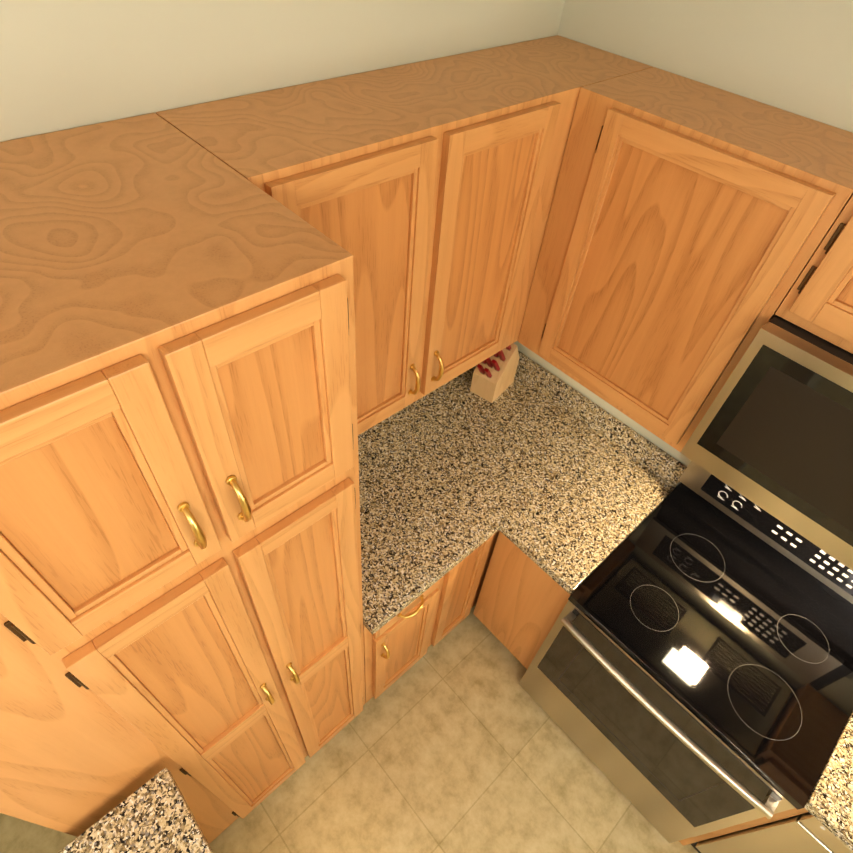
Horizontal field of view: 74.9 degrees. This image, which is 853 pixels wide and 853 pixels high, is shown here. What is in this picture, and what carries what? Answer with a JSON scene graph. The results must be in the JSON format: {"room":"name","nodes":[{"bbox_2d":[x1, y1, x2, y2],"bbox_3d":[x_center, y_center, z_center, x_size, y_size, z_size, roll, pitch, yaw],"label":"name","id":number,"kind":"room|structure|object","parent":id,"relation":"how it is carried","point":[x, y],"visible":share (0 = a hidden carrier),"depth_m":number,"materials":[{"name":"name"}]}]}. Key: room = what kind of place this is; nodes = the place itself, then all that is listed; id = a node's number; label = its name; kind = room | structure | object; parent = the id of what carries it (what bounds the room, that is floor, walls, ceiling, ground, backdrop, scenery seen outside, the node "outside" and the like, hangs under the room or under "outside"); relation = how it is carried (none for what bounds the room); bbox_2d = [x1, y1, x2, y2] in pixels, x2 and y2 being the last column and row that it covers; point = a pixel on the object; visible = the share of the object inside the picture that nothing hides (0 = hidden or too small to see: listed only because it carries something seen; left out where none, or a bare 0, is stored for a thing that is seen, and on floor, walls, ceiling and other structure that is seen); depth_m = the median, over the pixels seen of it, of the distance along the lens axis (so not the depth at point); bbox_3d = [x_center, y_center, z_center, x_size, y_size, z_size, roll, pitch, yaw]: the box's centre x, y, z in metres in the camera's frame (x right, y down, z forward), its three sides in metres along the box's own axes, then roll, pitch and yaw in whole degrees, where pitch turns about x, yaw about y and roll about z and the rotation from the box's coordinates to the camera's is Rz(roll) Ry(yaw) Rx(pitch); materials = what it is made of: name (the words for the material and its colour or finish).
{"room":"kitchen","nodes":[
{"label":"kitchen","id":0,"kind":"room"},
{"bbox_2d":[0,0,564,141],"bbox_3d":[-1.407,0.395,1.062,4.600,2.740,0.120,-32,58,-29],"label":"wall","id":1,"kind":"structure","parent":0,"point":[67,64],"depth_m":1.02,"materials":[{"name":"paint"}]},
{"bbox_2d":[156,35,652,434],"bbox_3d":[0.040,-0.491,1.514,1.195,0.764,0.378,-32,58,-29],"label":"upper cabinet","id":2,"kind":"object","parent":1,"relation":"attached to","point":[422,192],"visible":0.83,"depth_m":1.24,"materials":[{"name":"brown wood"}]},
{"bbox_2d":[0,605,697,852],"bbox_3d":[0.078,2.715,1.032,4.840,0.100,4.840,-32,58,-29],"label":"floor","id":3,"kind":"structure","parent":0,"point":[456,739],"depth_m":2.16,"materials":[{"name":"tile"}]},
{"bbox_2d":[58,768,213,852],"bbox_3d":[-0.890,1.518,1.225,1.178,1.072,0.470,-32,58,-29],"label":"countertop","id":4,"kind":"structure","parent":3,"relation":"on","point":[154,814],"depth_m":1.15,"materials":[{"name":"stone"}]},
{"bbox_2d":[0,113,364,843],"bbox_3d":[-0.645,0.500,1.464,0.780,2.115,0.653,-32,58,-29],"label":"pantry","id":5,"kind":"object","parent":3,"relation":"on","point":[180,565],"visible":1,"depth_m":0.81,"materials":[{"name":"brown wood"}]},
{"bbox_2d":[363,530,499,702],"bbox_3d":[0.038,0.454,2.410,1.196,0.876,0.653,-32,58,-29],"label":"base cabinet","id":6,"kind":"object","parent":3,"relation":"on","point":[398,645],"visible":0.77,"depth_m":2.08,"materials":[{"name":"brown wood"}]},
{"bbox_2d":[358,350,852,851],"bbox_3d":[0.989,0.901,1.411,1.195,0.143,3.367,-32,58,-29],"label":"countertop","id":7,"kind":"structure","parent":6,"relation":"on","point":[565,487],"depth_m":2.00,"materials":[{"name":"stone"}]},
{"bbox_2d":[470,344,518,402],"bbox_3d":[0.276,-0.268,2.224,0.219,0.320,0.138,-32,58,-29],"label":"knife block","id":8,"kind":"object","parent":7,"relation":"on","point":[493,377],"visible":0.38,"depth_m":2.23,"materials":[{"name":"brown wood"}]},
{"bbox_2d":[473,520,644,668],"bbox_3d":[0.566,0.581,2.348,0.597,0.876,0.329,-32,58,-29],"label":"base cabinet","id":9,"kind":"object","parent":3,"relation":"on","point":[522,600],"visible":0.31,"depth_m":2.14,"materials":[{"name":"brown wood"}]},
{"bbox_2d":[519,461,852,842],"bbox_3d":[0.898,0.807,1.941,0.714,1.224,0.743,-32,58,-29],"label":"range","id":10,"kind":"object","parent":3,"relation":"on","point":[688,673],"visible":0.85,"depth_m":1.73,"materials":[{"name":"brushed steel"},{"name":"dark plastic"},{"name":"black glass"}]},
{"bbox_2d":[679,808,807,845],"bbox_3d":[1.199,1.127,1.917,0.597,0.876,0.045,-32,58,-29],"label":"base cabinet","id":11,"kind":"object","parent":3,"relation":"on","point":[760,821],"visible":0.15,"depth_m":1.73,"materials":[{"name":"brown wood"}]},
{"bbox_2d":[691,812,852,852],"bbox_3d":[1.402,1.327,1.757,0.588,0.875,0.603,-32,58,-29],"label":"dishwasher","id":12,"kind":"object","parent":3,"relation":"on","point":[808,832],"visible":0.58,"depth_m":1.60,"materials":[{"name":"metal"}]},
{"bbox_2d":[513,0,852,466],"bbox_3d":[1.919,0.669,1.143,0.120,2.740,4.840,-32,58,-29],"label":"wall","id":13,"kind":"structure","parent":0,"point":[794,56],"depth_m":1.32,"materials":[{"name":"paint"}]},
{"bbox_2d":[518,67,852,451],"bbox_3d":[0.656,-0.429,1.519,0.342,0.764,0.626,-32,58,-29],"label":"upper cabinet","id":14,"kind":"object","parent":13,"relation":"attached to","point":[690,223],"visible":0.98,"depth_m":1.32,"materials":[{"name":"brown wood"}]},
{"bbox_2d":[775,195,852,353],"bbox_3d":[1.122,-0.185,1.016,0.378,0.277,0.743,-32,58,-29],"label":"upper cabinet","id":15,"kind":"object","parent":13,"relation":"attached to","point":[818,301],"visible":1,"depth_m":1.11,"materials":[{"name":"brown wood"}]},
{"bbox_2d":[680,315,852,569],"bbox_3d":[1.069,0.069,1.257,0.452,0.422,0.739,-32,58,-29],"label":"over-the-range microwave","id":16,"kind":"object","parent":15,"relation":"attached to","point":[772,434],"visible":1,"depth_m":1.26,"materials":[{"name":"grey metal"}]}
]}

